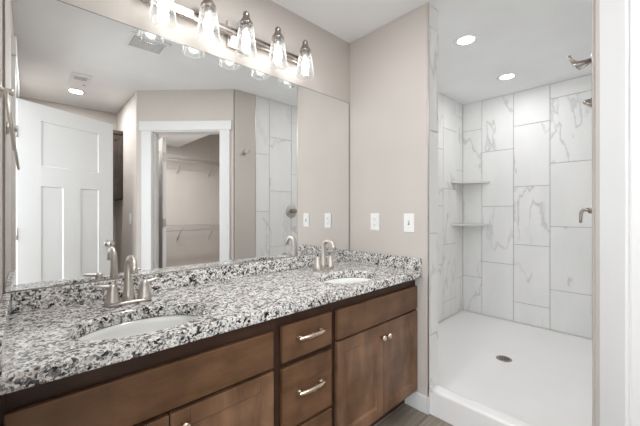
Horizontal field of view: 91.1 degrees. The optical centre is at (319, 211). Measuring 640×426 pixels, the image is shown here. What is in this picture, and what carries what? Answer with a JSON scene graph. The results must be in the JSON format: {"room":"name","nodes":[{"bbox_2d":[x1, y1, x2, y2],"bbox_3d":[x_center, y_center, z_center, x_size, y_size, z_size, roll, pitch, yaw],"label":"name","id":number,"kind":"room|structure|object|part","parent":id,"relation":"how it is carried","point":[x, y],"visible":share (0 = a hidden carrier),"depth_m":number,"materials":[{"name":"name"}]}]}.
{"room":"bathroom","nodes":[
{"label":"bathroom","id":0,"kind":"room"},
{"bbox_2d":[0,0,2,301],"bbox_3d":[-0.067,-0.022,-0.104,0.120,2.440,3.380,0,0,-43],"label":"wall","id":1,"kind":"structure","parent":0,"point":[1,1],"depth_m":1.04,"materials":[{"name":"beige paint"}]},
{"bbox_2d":[0,82,16,151],"bbox_3d":[-0.890,-0.270,0.893,0.041,0.194,0.174,0,0,-43],"label":"towel ring","id":2,"kind":"object","parent":1,"relation":"attached to","point":[6,92],"visible":1,"depth_m":0.85,"materials":[{"name":"silver metal"}]},
{"bbox_3d":[-0.892,-0.342,0.891,0.034,0.050,0.050,0,0,-43],"label":"post","id":3,"kind":"part","parent":2,"relation":"part of","materials":[{"name":"silver metal"}]},
{"bbox_2d":[3,0,349,292],"bbox_3d":[-0.433,-0.022,1.788,1.930,2.440,0.116,0,0,-43],"label":"wall","id":4,"kind":"structure","parent":0,"point":[329,59],"depth_m":1.78,"materials":[{"name":"beige paint"}]},
{"bbox_2d":[4,0,348,292],"bbox_3d":[-0.440,-0.259,1.698,1.788,1.078,0.006,0,0,-43],"label":"mirror","id":5,"kind":"object","parent":4,"relation":"attached to","point":[169,155],"visible":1,"depth_m":1.38,"materials":[{"name":"grey glass"}]},
{"bbox_2d":[11,250,349,313],"bbox_3d":[-0.430,0.317,1.690,1.756,0.072,0.020,0,0,-43],"label":"backsplash","id":6,"kind":"structure","parent":4,"relation":"attached to","point":[35,299],"depth_m":1.41,"materials":[{"name":"stone"}]},
{"bbox_2d":[140,0,313,74],"bbox_3d":[-0.396,-0.926,1.639,0.950,0.221,0.153,0,0,-43],"label":"vanity light","id":7,"kind":"object","parent":4,"relation":"attached to","point":[238,38],"visible":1,"depth_m":1.62,"materials":[{"name":"silver metal"}]},
{"bbox_3d":[-0.674,-0.887,1.350,0.046,0.075,0.046,0,0,-43],"label":"bulb","id":8,"kind":"part","parent":7,"relation":"part of","materials":[{"name":"white glass"}]},
{"bbox_2d":[205,7,211,17],"bbox_3d":[-0.528,-0.942,1.487,0.032,0.038,0.032,0,0,-43],"label":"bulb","id":9,"kind":"object","parent":7,"relation":"attached to","point":[208,10],"depth_m":1.47,"materials":[{"name":"white glass"}]},
{"bbox_3d":[-0.528,-0.887,1.487,0.046,0.075,0.046,0,0,-43],"label":"bulb","id":10,"kind":"part","parent":7,"relation":"part of","materials":[{"name":"white glass"}]},
{"bbox_2d":[243,24,248,33],"bbox_3d":[-0.382,-0.942,1.623,0.032,0.038,0.032,0,0,-43],"label":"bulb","id":11,"kind":"object","parent":7,"relation":"attached to","point":[245,26],"depth_m":1.61,"materials":[{"name":"white glass"}]},
{"bbox_3d":[-0.382,-0.887,1.623,0.046,0.075,0.046,0,0,-43],"label":"bulb","id":12,"kind":"part","parent":7,"relation":"part of","materials":[{"name":"white glass"}]},
{"bbox_2d":[275,39,280,47],"bbox_3d":[-0.236,-0.942,1.760,0.032,0.038,0.032,0,0,-43],"label":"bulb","id":13,"kind":"object","parent":7,"relation":"attached to","point":[277,41],"depth_m":1.75,"materials":[{"name":"white glass"}]},
{"bbox_3d":[-0.236,-0.887,1.760,0.046,0.075,0.046,0,0,-43],"label":"bulb","id":14,"kind":"part","parent":7,"relation":"part of","materials":[{"name":"white glass"}]},
{"bbox_3d":[-0.089,-0.887,1.897,0.046,0.075,0.046,0,0,-43],"label":"bulb","id":15,"kind":"part","parent":7,"relation":"part of","materials":[{"name":"white glass"}]},
{"bbox_2d":[303,51,307,58],"bbox_3d":[-0.089,-0.942,1.897,0.032,0.038,0.032,0,0,-43],"label":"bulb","id":16,"kind":"object","parent":7,"relation":"attached to","point":[305,53],"depth_m":1.88,"materials":[{"name":"white glass"}]},
{"bbox_2d":[350,3,435,396],"bbox_3d":[0.471,-0.022,2.131,0.120,2.440,0.619,0,0,-43],"label":"wall","id":17,"kind":"structure","parent":0,"point":[389,64],"depth_m":2.04,"materials":[{"name":"beige paint"}]},
{"bbox_2d":[371,213,378,230],"bbox_3d":[0.373,0.069,2.141,0.010,0.116,0.072,0,0,-43],"label":"outlet","id":18,"kind":"object","parent":17,"relation":"attached to","point":[374,216],"visible":1,"depth_m":2.14,"materials":[{"name":"white plastic"}]},
{"bbox_2d":[373,217,376,226],"bbox_3d":[0.372,0.069,2.140,0.004,0.067,0.034,0,0,-43],"label":"receptacle","id":19,"kind":"object","parent":18,"relation":"attached to","point":[374,218],"depth_m":2.13,"materials":[{"name":"white plastic"}]},
{"bbox_2d":[404,213,413,231],"bbox_3d":[0.549,0.069,1.948,0.017,0.116,0.072,0,0,-43],"label":"light switch","id":20,"kind":"object","parent":17,"relation":"attached to","point":[408,217],"visible":1,"depth_m":1.95,"materials":[{"name":"white plastic"}]},
{"bbox_2d":[404,391,428,414],"bbox_3d":[0.587,1.148,1.909,0.014,0.100,0.163,0,0,-43],"label":"baseboard","id":21,"kind":"structure","parent":17,"relation":"attached to","point":[416,400],"depth_m":1.89,"materials":[{"name":"white paint"}]},
{"bbox_2d":[428,2,428,396],"bbox_3d":[0.644,-0.022,1.864,0.004,2.440,0.008,0,0,-43],"label":"trim","id":22,"kind":"structure","parent":17,"relation":"attached to","point":[428,2],"depth_m":1.86,"materials":[{"name":"silver metal"}]},
{"bbox_2d":[429,3,437,389],"bbox_3d":[0.689,-0.023,1.907,0.115,2.434,0.006,0,0,-43],"label":"trim","id":23,"kind":"structure","parent":17,"relation":"attached to","point":[433,13],"depth_m":1.90,"materials":[{"name":"stone"}]},
{"bbox_2d":[374,403,452,425],"bbox_3d":[1.154,1.228,0.669,5.200,0.060,4.000,0,0,-43],"label":"floor","id":24,"kind":"structure","parent":0,"point":[403,415],"depth_m":1.81,"materials":[{"name":"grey wood"}]},
{"bbox_2d":[0,315,274,425],"bbox_3d":[-0.612,0.796,1.128,0.760,0.803,0.577,0,0,-43],"label":"base cabinet","id":25,"kind":"object","parent":24,"relation":"on","point":[227,378],"visible":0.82,"depth_m":0.94,"materials":[{"name":"brown wood"}]},
{"bbox_3d":[-0.580,0.842,0.820,0.346,0.477,0.020,0,0,-43],"label":"door","id":26,"kind":"part","parent":25,"relation":"part of","materials":[{"name":"brown wood"}]},
{"bbox_3d":[-0.408,0.648,0.945,0.033,0.033,0.032,0,0,-43],"label":"knob","id":27,"kind":"part","parent":25,"relation":"part of","materials":[{"name":"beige metal"}]},
{"bbox_2d":[0,250,421,395],"bbox_3d":[-0.239,0.338,1.485,1.798,0.114,0.581,0,0,-43],"label":"countertop","id":28,"kind":"structure","parent":25,"relation":"on","point":[40,329],"depth_m":1.16,"materials":[{"name":"stone"}]},
{"bbox_2d":[94,255,158,307],"bbox_3d":[-0.743,0.259,1.219,0.165,0.189,0.154,0,0,0],"label":"faucet","id":29,"kind":"object","parent":28,"relation":"on","point":[112,299],"visible":1,"depth_m":1.20,"materials":[{"name":"silver metal"}]},
{"bbox_3d":[-0.789,0.305,1.168,0.084,0.074,0.054,0,0,-43],"label":"handle","id":30,"kind":"part","parent":29,"relation":"part of","materials":[{"name":"silver metal"}]},
{"bbox_3d":[-0.739,0.346,1.215,0.158,0.013,0.054,0,0,-43],"label":"plate","id":31,"kind":"part","parent":29,"relation":"part of","materials":[{"name":"silver metal"}]},
{"bbox_3d":[-0.717,0.254,1.191,0.048,0.179,0.125,0,0,-43],"label":"spout","id":32,"kind":"part","parent":29,"relation":"part of","materials":[{"name":"silver metal"}]},
{"bbox_3d":[-0.689,0.305,1.262,0.084,0.074,0.054,0,0,-43],"label":"handle","id":33,"kind":"part","parent":29,"relation":"part of","materials":[{"name":"silver metal"}]},
{"bbox_2d":[76,315,197,339],"bbox_3d":[-0.581,0.470,1.031,0.394,0.150,0.280,0,0,-43],"label":"sink","id":34,"kind":"object","parent":28,"relation":"in","point":[143,326],"visible":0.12,"depth_m":1.14,"materials":[{"name":"white ceramic"}]},
{"bbox_2d":[310,239,335,270],"bbox_3d":[0.021,0.259,1.933,0.165,0.189,0.154,0,0,0],"label":"faucet","id":35,"kind":"object","parent":28,"relation":"on","point":[319,265],"visible":1,"depth_m":1.91,"materials":[{"name":"silver metal"}]},
{"bbox_3d":[-0.026,0.305,1.882,0.084,0.074,0.054,0,0,-43],"label":"handle","id":36,"kind":"part","parent":35,"relation":"part of","materials":[{"name":"silver metal"}]},
{"bbox_3d":[0.024,0.346,1.929,0.158,0.013,0.054,0,0,-43],"label":"plate","id":37,"kind":"part","parent":35,"relation":"part of","materials":[{"name":"silver metal"}]},
{"bbox_3d":[0.047,0.254,1.905,0.048,0.179,0.125,0,0,-43],"label":"spout","id":38,"kind":"part","parent":35,"relation":"part of","materials":[{"name":"silver metal"}]},
{"bbox_3d":[0.075,0.305,1.976,0.084,0.074,0.054,0,0,-43],"label":"handle","id":39,"kind":"part","parent":35,"relation":"part of","materials":[{"name":"silver metal"}]},
{"bbox_2d":[324,278,371,282],"bbox_3d":[0.151,0.470,1.716,0.386,0.150,0.280,0,0,-43],"label":"sink","id":40,"kind":"object","parent":28,"relation":"in","point":[340,280],"visible":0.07,"depth_m":1.87,"materials":[{"name":"white ceramic"}]},
{"bbox_3d":[-0.316,0.842,1.067,0.370,0.477,0.020,0,0,-43],"label":"door","id":41,"kind":"part","parent":25,"relation":"part of","materials":[{"name":"brown wood"}]},
{"bbox_3d":[-0.316,0.842,1.067,0.262,0.369,0.016,0,0,-43],"label":"panel","id":42,"kind":"part","parent":25,"relation":"part of","materials":[{"name":"brown wood"}]},
{"bbox_2d":[275,303,331,425],"bbox_3d":[-0.218,0.796,1.489,0.309,0.803,0.587,0,0,-43],"label":"base cabinet","id":43,"kind":"object","parent":24,"relation":"on","point":[303,339],"visible":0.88,"depth_m":1.29,"materials":[{"name":"brown wood"}]},
{"bbox_3d":[-0.052,0.736,1.313,0.271,0.250,0.020,0,0,-43],"label":"drawer","id":44,"kind":"part","parent":43,"relation":"part of","materials":[{"name":"brown wood"}]},
{"bbox_3d":[-0.052,0.517,1.313,0.271,0.143,0.020,0,0,-43],"label":"drawer","id":45,"kind":"part","parent":43,"relation":"part of","materials":[{"name":"brown wood"}]},
{"bbox_3d":[-0.031,0.722,1.290,0.143,0.020,0.042,0,0,-43],"label":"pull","id":46,"kind":"part","parent":43,"relation":"part of","materials":[{"name":"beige metal"}]},
{"bbox_3d":[-0.031,0.503,1.290,0.143,0.020,0.042,0,0,-43],"label":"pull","id":47,"kind":"part","parent":43,"relation":"part of","materials":[{"name":"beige metal"}]},
{"bbox_3d":[-0.052,0.977,1.313,0.271,0.207,0.020,0,0,-43],"label":"drawer","id":48,"kind":"part","parent":43,"relation":"part of","materials":[{"name":"brown wood"}]},
{"bbox_2d":[323,277,416,425],"bbox_3d":[0.156,0.796,1.846,0.724,0.803,0.577,0,0,-43],"label":"base cabinet","id":49,"kind":"object","parent":24,"relation":"on","point":[374,333],"visible":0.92,"depth_m":1.62,"materials":[{"name":"brown wood"}]},
{"bbox_3d":[0.201,0.836,1.550,0.352,0.484,0.020,0,0,-43],"label":"door","id":50,"kind":"part","parent":49,"relation":"part of","materials":[{"name":"brown wood"}]},
{"bbox_3d":[0.201,0.836,1.550,0.244,0.376,0.016,0,0,-43],"label":"panel","id":51,"kind":"part","parent":49,"relation":"part of","materials":[{"name":"brown wood"}]},
{"bbox_3d":[0.458,0.836,1.790,0.344,0.484,0.020,0,0,-43],"label":"door","id":52,"kind":"part","parent":49,"relation":"part of","materials":[{"name":"brown wood"}]},
{"bbox_3d":[0.458,0.836,1.790,0.236,0.376,0.016,0,0,-43],"label":"panel","id":53,"kind":"part","parent":49,"relation":"part of","materials":[{"name":"brown wood"}]},
{"bbox_2d":[429,310,591,425],"bbox_3d":[1.412,1.125,2.490,1.972,0.145,1.363,0,0,-43],"label":"shower pan","id":54,"kind":"object","parent":24,"relation":"on","point":[493,371],"visible":0.81,"depth_m":2.24,"materials":[{"name":"white plastic"}]},
{"bbox_2d":[271,0,591,104],"bbox_3d":[1.379,-1.282,1.248,4.080,0.080,3.380,0,0,-43],"label":"ceiling","id":55,"kind":"structure","parent":0,"point":[534,40],"depth_m":2.19,"materials":[{"name":"white paint"}]},
{"bbox_2d":[453,33,478,45],"bbox_3d":[1.056,-1.238,2.272,0.170,0.007,0.170,0,0,-43],"label":"recessed light","id":56,"kind":"object","parent":55,"relation":"in","point":[466,39],"visible":1,"depth_m":2.26,"materials":[{"name":"white plastic"}]},
{"bbox_2d":[496,72,517,80],"bbox_3d":[1.718,-1.238,2.885,0.170,0.007,0.170,0,0,-43],"label":"recessed light","id":57,"kind":"object","parent":55,"relation":"in","point":[507,76],"visible":1,"depth_m":2.88,"materials":[{"name":"white plastic"}]},
{"bbox_2d":[465,78,591,320],"bbox_3d":[2.229,-0.022,3.162,0.124,2.440,1.514,0,0,-43],"label":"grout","id":58,"kind":"structure","parent":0,"point":[573,78],"depth_m":3.29,"materials":[{"name":"grey tile"}]},
{"bbox_2d":[451,181,489,184],"bbox_3d":[1.651,-0.325,3.450,0.315,0.019,0.292,0,0,-43],"label":"corner shelf","id":59,"kind":"object","parent":58,"relation":"attached to","point":[455,182],"visible":1,"depth_m":3.46,"materials":[{"name":"grey stone"}]},
{"bbox_2d":[451,223,489,225],"bbox_3d":[1.651,0.145,3.450,0.315,0.019,0.292,0,0,-43],"label":"corner shelf","id":60,"kind":"object","parent":58,"relation":"attached to","point":[461,224],"visible":1,"depth_m":3.45,"materials":[{"name":"grey stone"}]},
{"bbox_2d":[463,74,591,337],"bbox_3d":[2.138,-0.037,3.164,0.006,2.406,1.371,0,0,-43],"label":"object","id":61,"kind":"structure","parent":58,"relation":"attached to","point":[566,265],"depth_m":3.18,"materials":[{"name":"tile"}]},
{"bbox_2d":[592,0,594,425],"bbox_3d":[1.903,-0.022,1.912,2.308,2.440,0.133,0,0,-43],"label":"wall","id":62,"kind":"structure","parent":0,"point":[593,1],"depth_m":1.17,"materials":[{"name":"beige paint"}]},
{"bbox_2d":[568,54,591,69],"bbox_3d":[1.055,-0.603,1.266,0.070,0.058,0.083,0,0,-43],"label":"shower head","id":63,"kind":"object","parent":62,"relation":"attached to","point":[586,62],"visible":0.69,"depth_m":1.26,"materials":[{"name":"silver metal"}]},
{"bbox_2d":[579,207,591,222],"bbox_3d":[1.494,-0.007,1.711,0.160,0.160,0.129,0,0,-43],"label":"shower valve","id":64,"kind":"object","parent":62,"relation":"attached to","point":[589,210],"visible":0.34,"depth_m":1.74,"materials":[{"name":"silver metal"}]},
{"bbox_2d":[582,98,591,107],"bbox_3d":[1.608,-0.665,1.823,0.084,0.131,0.137,0,0,-43],"label":"showerhead","id":65,"kind":"object","parent":62,"relation":"attached to","point":[588,102],"visible":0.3,"depth_m":1.83,"materials":[{"name":"silver metal"}]},
{"bbox_2d":[595,0,599,425],"bbox_3d":[1.056,-0.022,0.600,0.115,2.440,1.117,0,0,2],"label":"wall","id":66,"kind":"structure","parent":0,"point":[597,2],"depth_m":1.15,"materials":[{"name":"beige paint"}]},
{"bbox_2d":[600,0,629,425],"bbox_3d":[0.990,0.139,0.668,0.022,2.118,0.947,0,0,2],"label":"trim","id":67,"kind":"structure","parent":66,"relation":"attached to","point":[614,14],"depth_m":1.06,"materials":[{"name":"white paint"}]},
{"bbox_2d":[630,0,639,425],"bbox_3d":[1.057,0.182,0.667,0.121,2.032,0.735,0,0,2],"label":"trim","id":68,"kind":"structure","parent":66,"relation":"attached to","point":[634,4],"depth_m":1.02,"materials":[{"name":"white paint"}]},
{"bbox_3d":[0.991,-0.022,3.120,1.990,2.440,0.116,0,0,-43],"label":"wall","id":69,"kind":"structure","parent":0,"visible":0},
{"bbox_2d":[437,92,462,321],"bbox_3d":[0.988,-0.037,3.034,1.848,2.406,0.006,0,0,-43],"label":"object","id":70,"kind":"structure","parent":69,"relation":"attached to","point":[450,143],"depth_m":3.43,"materials":[{"name":"tile"}]}
]}

